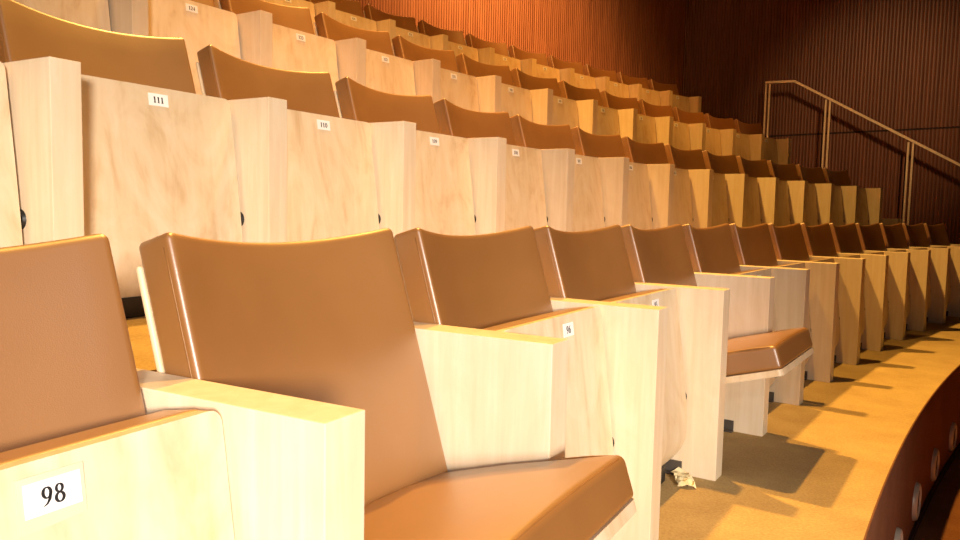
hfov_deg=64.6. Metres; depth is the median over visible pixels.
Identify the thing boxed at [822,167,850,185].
backrest cushion
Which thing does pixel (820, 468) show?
floor
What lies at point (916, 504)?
floor vent
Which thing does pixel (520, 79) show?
backrest cushion
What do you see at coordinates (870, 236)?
backrest cushion
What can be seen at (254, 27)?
armrest
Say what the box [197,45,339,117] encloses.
backrest cushion
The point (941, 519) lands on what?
floor
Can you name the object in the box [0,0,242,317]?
seat
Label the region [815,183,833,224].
armrest
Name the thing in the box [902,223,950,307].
seat
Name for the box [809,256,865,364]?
armrest
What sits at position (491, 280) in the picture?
backrest cushion
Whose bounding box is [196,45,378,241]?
seat
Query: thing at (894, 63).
wall
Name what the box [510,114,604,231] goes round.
seat
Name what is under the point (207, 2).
backrest cushion
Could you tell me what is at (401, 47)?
backrest cushion
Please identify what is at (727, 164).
backrest cushion
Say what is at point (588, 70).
backrest cushion
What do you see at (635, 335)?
armrest
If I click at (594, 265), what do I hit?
backrest cushion
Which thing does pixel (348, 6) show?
backrest cushion
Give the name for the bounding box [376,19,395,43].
armrest
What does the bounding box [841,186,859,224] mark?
armrest
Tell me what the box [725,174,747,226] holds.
armrest
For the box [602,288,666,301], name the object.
seat cushion
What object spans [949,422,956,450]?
floor vent
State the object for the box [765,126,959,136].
trim
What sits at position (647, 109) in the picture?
backrest cushion
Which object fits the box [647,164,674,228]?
armrest
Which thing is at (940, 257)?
armrest
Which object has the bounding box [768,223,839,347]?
seat
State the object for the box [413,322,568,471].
armrest
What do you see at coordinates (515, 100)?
seat
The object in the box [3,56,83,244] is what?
armrest
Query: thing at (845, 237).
backrest cushion
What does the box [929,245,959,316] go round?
armrest
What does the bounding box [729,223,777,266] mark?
backrest cushion
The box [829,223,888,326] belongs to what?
seat
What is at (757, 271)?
seat cushion
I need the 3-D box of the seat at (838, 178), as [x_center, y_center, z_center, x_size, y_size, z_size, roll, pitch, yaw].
[3.489,-0.607,7.329,0.504,0.738,0.332,-3,6,-42]
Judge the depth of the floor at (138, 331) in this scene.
1.49 m
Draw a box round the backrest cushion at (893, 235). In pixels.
[879,223,908,248]
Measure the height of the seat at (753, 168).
0.738 m
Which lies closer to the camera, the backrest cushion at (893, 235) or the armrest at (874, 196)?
the backrest cushion at (893, 235)
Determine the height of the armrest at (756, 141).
0.559 m
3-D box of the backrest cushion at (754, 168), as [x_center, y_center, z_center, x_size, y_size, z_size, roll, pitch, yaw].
[2.211,-0.689,6.120,0.225,0.433,0.503,5,6,43]
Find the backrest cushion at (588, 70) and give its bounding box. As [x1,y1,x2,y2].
[583,64,617,82]
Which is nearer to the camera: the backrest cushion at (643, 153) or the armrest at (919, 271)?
the backrest cushion at (643, 153)
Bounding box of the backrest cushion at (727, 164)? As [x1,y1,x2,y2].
[702,150,739,173]
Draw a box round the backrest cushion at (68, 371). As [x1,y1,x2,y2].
[0,234,145,452]
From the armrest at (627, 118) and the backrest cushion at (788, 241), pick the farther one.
the armrest at (627, 118)
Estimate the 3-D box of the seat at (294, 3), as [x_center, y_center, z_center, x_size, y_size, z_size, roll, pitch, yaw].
[-1.438,-1.710,5.296,0.332,0.738,0.533,5,6,36]
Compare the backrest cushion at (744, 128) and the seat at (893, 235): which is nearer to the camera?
the seat at (893, 235)
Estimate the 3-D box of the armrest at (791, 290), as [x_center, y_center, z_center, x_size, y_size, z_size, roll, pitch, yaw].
[1.152,0.262,3.252,0.450,0.559,0.110,5,6,36]
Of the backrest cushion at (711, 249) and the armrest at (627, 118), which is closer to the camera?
the backrest cushion at (711, 249)
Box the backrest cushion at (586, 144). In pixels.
[571,126,624,157]
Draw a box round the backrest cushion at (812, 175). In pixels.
[795,164,825,183]
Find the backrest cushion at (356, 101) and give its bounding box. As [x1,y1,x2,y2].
[335,77,439,133]
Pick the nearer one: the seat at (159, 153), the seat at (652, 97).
the seat at (159, 153)
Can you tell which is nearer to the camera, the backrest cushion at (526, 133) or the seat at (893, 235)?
the backrest cushion at (526, 133)
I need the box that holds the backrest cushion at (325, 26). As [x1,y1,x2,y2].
[314,12,393,55]
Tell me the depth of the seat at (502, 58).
7.18 m
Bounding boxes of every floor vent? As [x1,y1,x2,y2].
[894,527,902,539]
[912,482,921,520]
[931,448,939,480]
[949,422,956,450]
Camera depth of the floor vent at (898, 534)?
2.57 m
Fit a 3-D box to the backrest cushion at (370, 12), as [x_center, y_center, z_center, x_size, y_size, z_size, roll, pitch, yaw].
[-0.715,-1.927,6.287,0.224,0.433,0.532,5,6,39]
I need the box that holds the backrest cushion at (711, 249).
[682,223,740,273]
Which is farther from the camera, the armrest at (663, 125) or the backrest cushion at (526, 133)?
the armrest at (663, 125)
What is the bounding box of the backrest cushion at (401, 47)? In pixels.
[392,35,457,71]
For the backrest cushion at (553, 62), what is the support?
on the seat at (581, 80)
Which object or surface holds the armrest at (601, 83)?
on the floor
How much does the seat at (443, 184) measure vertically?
0.738 m
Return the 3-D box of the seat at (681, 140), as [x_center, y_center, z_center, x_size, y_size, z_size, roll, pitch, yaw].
[1.637,-1.140,6.834,0.332,0.738,0.511,6,6,43]
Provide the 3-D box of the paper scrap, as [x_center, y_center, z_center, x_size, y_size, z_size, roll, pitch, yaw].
[0.590,0.601,2.204,0.056,0.020,0.125,2,5,4]
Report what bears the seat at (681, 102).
on the floor
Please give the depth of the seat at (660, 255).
2.40 m
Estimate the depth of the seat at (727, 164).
5.68 m
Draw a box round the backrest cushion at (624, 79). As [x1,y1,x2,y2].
[616,72,648,88]
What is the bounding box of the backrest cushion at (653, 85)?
[648,79,678,94]
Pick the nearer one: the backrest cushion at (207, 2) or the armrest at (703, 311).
the armrest at (703, 311)
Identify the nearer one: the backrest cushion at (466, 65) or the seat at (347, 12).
the backrest cushion at (466, 65)
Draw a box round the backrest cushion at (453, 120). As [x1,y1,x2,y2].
[434,98,515,145]
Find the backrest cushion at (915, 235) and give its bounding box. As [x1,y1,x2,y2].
[902,223,929,246]
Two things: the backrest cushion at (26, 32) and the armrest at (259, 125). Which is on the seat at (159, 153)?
the backrest cushion at (26, 32)
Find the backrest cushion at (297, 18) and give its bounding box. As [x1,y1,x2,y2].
[220,0,314,34]
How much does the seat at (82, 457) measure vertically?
0.738 m
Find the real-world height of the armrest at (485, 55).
0.559 m
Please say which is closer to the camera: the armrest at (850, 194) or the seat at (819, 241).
the seat at (819, 241)
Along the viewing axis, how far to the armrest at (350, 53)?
3.71 m
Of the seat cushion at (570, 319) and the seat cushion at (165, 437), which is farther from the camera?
the seat cushion at (570, 319)
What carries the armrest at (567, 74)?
on the floor
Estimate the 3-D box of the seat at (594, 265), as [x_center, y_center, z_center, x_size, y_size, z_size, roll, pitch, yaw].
[0.349,0.246,2.113,0.332,0.738,0.480,4,5,32]
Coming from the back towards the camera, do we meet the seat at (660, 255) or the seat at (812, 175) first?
the seat at (812, 175)
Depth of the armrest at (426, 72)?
4.19 m
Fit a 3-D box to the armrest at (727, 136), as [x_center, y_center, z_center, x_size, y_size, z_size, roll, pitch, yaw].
[2.278,-1.087,7.455,0.110,0.559,0.450,-3,6,-44]
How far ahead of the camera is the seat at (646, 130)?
6.38 m
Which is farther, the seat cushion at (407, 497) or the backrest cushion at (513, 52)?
the backrest cushion at (513, 52)
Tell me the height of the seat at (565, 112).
0.738 m
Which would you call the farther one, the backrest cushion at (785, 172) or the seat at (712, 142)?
the seat at (712, 142)
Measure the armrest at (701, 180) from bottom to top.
0.559 m
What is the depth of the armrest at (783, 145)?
8.10 m
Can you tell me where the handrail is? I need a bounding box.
[763,80,959,224]
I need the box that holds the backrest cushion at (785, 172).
[767,160,798,180]
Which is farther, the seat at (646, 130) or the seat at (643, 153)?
the seat at (646, 130)
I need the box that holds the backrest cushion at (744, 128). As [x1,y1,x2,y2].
[733,119,762,134]
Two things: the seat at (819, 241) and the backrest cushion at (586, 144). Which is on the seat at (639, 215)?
the backrest cushion at (586, 144)
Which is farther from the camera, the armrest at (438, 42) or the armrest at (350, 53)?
the armrest at (438, 42)
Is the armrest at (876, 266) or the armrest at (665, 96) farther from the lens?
the armrest at (665, 96)
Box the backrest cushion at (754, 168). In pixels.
[736,155,770,177]
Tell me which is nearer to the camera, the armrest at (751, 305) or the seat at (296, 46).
the armrest at (751, 305)
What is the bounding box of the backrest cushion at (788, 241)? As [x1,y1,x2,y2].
[768,223,809,260]
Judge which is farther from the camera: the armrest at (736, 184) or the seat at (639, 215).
the armrest at (736, 184)
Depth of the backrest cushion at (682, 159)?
5.27 m
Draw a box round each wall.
[353,0,685,95]
[682,0,959,243]
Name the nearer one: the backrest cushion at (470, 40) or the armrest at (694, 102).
the backrest cushion at (470, 40)
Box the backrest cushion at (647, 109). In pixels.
[638,99,674,120]
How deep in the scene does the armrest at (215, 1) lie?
5.12 m
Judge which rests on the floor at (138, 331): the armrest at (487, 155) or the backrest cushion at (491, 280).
the armrest at (487, 155)
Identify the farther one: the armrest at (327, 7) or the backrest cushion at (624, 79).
the backrest cushion at (624, 79)
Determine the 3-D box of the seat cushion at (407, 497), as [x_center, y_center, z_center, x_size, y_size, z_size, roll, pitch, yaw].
[-0.055,0.371,1.071,0.412,0.177,0.466,4,5,30]
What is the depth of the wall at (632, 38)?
9.39 m
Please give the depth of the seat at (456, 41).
6.72 m
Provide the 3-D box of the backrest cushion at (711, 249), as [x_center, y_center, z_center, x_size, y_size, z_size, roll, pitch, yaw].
[0.933,0.030,3.049,0.224,0.433,0.479,4,6,35]
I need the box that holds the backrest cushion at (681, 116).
[672,107,705,123]
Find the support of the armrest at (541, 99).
on the floor
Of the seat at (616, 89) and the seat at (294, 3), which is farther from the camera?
the seat at (616, 89)
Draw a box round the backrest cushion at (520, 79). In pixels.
[510,68,560,96]
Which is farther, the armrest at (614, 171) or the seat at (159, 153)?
the armrest at (614, 171)
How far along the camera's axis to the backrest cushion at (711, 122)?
7.69 m
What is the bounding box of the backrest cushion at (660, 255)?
[621,224,696,285]
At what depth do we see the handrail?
9.11 m
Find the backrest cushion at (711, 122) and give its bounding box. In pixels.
[704,113,734,129]
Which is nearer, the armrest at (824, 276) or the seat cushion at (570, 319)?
the seat cushion at (570, 319)
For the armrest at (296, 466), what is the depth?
0.80 m
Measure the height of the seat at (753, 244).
0.738 m
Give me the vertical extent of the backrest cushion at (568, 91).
0.433 m
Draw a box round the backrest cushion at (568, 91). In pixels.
[558,80,602,105]
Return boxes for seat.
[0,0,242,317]
[0,62,22,247]
[0,234,233,539]
[13,0,110,30]
[136,228,635,539]
[148,0,240,94]
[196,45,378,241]
[217,0,338,90]
[265,0,315,34]
[305,0,376,30]
[313,12,415,95]
[334,77,474,235]
[363,4,430,48]
[391,35,478,111]
[394,226,613,457]
[417,20,478,61]
[434,98,546,230]
[456,53,532,121]
[465,33,520,70]
[508,45,559,81]
[510,68,578,128]
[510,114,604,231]
[534,224,686,483]
[547,55,595,88]
[558,80,619,134]
[571,126,651,229]
[583,64,628,97]
[600,90,656,142]
[616,72,659,105]
[621,136,692,226]
[621,224,813,383]
[638,99,689,149]
[648,79,689,111]
[664,144,728,226]
[672,107,720,155]
[682,223,776,386]
[702,150,760,226]
[704,113,749,159]
[729,223,810,364]
[733,119,777,163]
[736,155,790,226]
[767,160,817,225]
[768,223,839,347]
[795,164,843,225]
[800,223,864,334]
[822,167,867,225]
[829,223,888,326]
[855,223,909,318]
[879,223,930,311]
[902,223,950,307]
[924,223,949,245]
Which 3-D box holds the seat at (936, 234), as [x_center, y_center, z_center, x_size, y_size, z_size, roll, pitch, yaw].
[3.878,-0.022,6.384,0.480,0.738,0.332,-3,6,-43]
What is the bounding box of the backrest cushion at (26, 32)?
[0,0,195,93]
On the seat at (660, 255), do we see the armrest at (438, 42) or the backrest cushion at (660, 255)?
the backrest cushion at (660, 255)
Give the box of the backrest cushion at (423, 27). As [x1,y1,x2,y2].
[417,20,465,45]
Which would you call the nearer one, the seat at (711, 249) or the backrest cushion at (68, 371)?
the backrest cushion at (68, 371)
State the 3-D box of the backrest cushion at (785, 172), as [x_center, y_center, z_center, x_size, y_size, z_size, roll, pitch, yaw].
[2.617,-0.715,6.541,0.224,0.433,0.503,6,6,44]
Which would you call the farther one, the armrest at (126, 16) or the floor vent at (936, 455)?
the floor vent at (936, 455)
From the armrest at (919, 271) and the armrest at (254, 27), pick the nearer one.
the armrest at (254, 27)
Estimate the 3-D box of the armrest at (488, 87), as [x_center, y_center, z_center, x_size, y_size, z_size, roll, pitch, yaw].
[-0.071,-0.923,4.805,0.450,0.559,0.110,5,6,37]
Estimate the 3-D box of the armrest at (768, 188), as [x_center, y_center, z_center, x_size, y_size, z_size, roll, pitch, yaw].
[2.064,-0.430,5.877,0.450,0.559,0.110,5,6,42]
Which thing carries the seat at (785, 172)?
on the floor at (138, 331)
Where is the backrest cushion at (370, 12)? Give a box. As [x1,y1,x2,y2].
[364,4,417,32]
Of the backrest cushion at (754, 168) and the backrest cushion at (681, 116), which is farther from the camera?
the backrest cushion at (681, 116)
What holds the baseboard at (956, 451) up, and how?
attached to the floor at (820, 468)
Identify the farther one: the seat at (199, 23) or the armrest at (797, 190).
the armrest at (797, 190)
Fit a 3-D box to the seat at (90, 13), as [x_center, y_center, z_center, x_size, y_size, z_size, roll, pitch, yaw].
[-1.593,-0.870,2.618,0.332,0.738,0.511,4,5,31]
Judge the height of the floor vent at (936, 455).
0.154 m
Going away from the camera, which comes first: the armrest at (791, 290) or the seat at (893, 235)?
the armrest at (791, 290)
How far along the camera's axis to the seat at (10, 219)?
1.54 m
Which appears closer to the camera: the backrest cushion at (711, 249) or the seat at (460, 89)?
the backrest cushion at (711, 249)
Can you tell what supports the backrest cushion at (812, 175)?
on the seat at (812, 175)
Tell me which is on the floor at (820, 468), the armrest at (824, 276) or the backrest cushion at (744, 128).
the armrest at (824, 276)
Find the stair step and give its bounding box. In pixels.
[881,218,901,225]
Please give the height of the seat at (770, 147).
0.738 m
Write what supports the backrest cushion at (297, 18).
on the seat at (296, 46)
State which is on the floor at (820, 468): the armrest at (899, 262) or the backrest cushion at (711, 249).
the armrest at (899, 262)
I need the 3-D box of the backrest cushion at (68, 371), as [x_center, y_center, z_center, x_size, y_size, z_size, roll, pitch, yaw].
[-0.536,0.189,0.689,0.224,0.433,0.479,4,5,28]
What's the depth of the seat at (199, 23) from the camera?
3.06 m
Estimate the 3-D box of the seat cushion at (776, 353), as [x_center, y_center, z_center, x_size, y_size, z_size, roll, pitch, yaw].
[0.817,0.277,2.473,0.412,0.177,0.466,4,6,34]
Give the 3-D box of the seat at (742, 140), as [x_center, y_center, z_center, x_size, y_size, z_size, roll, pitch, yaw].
[2.473,-1.190,7.671,0.511,0.738,0.332,-3,6,-44]
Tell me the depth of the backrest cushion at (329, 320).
1.18 m
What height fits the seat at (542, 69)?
0.738 m
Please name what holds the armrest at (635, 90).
on the floor
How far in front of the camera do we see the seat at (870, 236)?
5.26 m
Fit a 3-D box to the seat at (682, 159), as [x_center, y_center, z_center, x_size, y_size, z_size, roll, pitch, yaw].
[1.465,-0.481,5.230,0.332,0.738,0.504,5,6,40]
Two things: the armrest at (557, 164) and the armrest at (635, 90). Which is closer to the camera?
the armrest at (557, 164)
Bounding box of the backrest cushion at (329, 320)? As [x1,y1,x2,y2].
[139,228,447,505]
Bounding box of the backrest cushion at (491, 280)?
[394,226,552,328]
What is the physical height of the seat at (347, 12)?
0.738 m
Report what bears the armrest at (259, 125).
on the floor at (138, 331)
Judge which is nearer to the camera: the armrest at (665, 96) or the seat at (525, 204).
the seat at (525, 204)
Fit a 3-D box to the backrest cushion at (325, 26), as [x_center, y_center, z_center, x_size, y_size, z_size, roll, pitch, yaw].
[-0.655,-1.123,4.115,0.224,0.433,0.510,4,6,35]
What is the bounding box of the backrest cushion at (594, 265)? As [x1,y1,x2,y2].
[534,224,636,300]
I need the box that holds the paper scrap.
[671,467,695,487]
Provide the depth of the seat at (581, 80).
8.07 m
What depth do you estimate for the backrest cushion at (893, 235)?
5.68 m
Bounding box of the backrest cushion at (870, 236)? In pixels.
[855,223,886,250]
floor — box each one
[126,316,156,371]
[659,316,959,539]
[914,452,959,539]
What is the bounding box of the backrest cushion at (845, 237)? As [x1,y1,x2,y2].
[829,223,862,253]
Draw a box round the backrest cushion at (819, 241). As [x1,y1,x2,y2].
[800,223,837,256]
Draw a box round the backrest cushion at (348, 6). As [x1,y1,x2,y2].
[305,0,362,16]
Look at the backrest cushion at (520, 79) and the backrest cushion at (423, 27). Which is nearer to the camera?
the backrest cushion at (520, 79)
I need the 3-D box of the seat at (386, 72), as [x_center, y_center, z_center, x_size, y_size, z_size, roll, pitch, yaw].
[-0.618,-0.968,4.099,0.332,0.738,0.511,4,6,35]
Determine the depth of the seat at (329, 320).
1.13 m
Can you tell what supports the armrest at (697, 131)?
on the floor
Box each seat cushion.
[0,409,198,464]
[364,455,632,539]
[483,307,586,330]
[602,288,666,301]
[726,327,812,375]
[731,269,760,273]
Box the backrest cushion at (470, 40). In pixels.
[465,33,508,56]
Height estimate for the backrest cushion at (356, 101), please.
0.433 m
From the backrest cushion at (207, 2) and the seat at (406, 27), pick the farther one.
the seat at (406, 27)
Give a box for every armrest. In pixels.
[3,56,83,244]
[108,0,148,35]
[136,368,364,539]
[214,0,264,7]
[228,97,286,242]
[236,10,271,67]
[314,1,334,19]
[335,38,365,85]
[369,121,415,236]
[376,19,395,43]
[412,59,440,103]
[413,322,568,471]
[430,34,447,49]
[466,137,506,234]
[476,75,501,111]
[477,47,494,64]
[520,58,536,76]
[530,88,552,124]
[540,148,574,231]
[550,297,667,539]
[559,68,574,85]
[576,99,597,134]
[595,76,609,92]
[599,157,628,226]
[618,108,637,141]
[628,84,641,100]
[634,282,729,480]
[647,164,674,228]
[654,116,672,145]
[659,90,672,106]
[688,96,701,112]
[688,123,705,150]
[688,169,713,227]
[694,272,774,436]
[719,129,736,155]
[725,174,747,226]
[740,265,809,404]
[749,134,764,159]
[757,177,778,225]
[776,138,791,163]
[777,260,839,382]
[787,181,807,223]
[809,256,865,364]
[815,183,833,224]
[837,253,888,350]
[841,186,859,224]
[862,250,910,339]
[865,188,882,224]
[886,248,930,330]
[908,246,950,323]
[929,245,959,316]
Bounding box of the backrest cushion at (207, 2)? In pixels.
[191,0,214,6]
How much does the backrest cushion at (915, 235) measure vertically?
0.433 m
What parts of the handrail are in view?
post, post, rail, post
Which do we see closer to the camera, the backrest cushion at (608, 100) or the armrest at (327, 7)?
the armrest at (327, 7)
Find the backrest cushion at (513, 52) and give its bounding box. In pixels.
[508,45,547,65]
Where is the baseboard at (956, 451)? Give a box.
[908,443,959,539]
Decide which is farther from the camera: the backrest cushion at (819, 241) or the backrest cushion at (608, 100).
the backrest cushion at (608, 100)
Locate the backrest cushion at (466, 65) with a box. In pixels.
[456,53,512,85]
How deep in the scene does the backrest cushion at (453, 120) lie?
3.37 m
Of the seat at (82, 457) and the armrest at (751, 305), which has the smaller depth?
the seat at (82, 457)
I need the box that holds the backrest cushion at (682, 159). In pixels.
[664,144,705,169]
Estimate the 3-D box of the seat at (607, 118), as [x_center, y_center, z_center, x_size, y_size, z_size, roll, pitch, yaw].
[0.842,-1.087,5.958,0.332,0.738,0.511,5,6,41]
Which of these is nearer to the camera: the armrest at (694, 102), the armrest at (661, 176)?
the armrest at (661, 176)
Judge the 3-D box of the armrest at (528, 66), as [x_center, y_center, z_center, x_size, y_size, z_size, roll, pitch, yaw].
[0.348,-1.753,7.423,0.450,0.559,0.110,5,6,42]
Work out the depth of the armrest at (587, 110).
5.58 m
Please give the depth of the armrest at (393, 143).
2.52 m
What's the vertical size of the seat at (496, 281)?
0.738 m
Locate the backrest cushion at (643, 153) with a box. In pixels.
[621,136,667,163]
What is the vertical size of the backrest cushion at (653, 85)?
0.433 m
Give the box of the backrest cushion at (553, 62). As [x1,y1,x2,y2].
[547,55,583,74]
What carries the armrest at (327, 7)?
on the floor
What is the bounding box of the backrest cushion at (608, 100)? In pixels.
[600,90,639,113]
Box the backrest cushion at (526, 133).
[510,114,576,154]
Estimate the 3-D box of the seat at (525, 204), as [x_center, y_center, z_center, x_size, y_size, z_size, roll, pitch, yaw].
[0.040,-0.362,3.383,0.332,0.738,0.504,4,6,35]

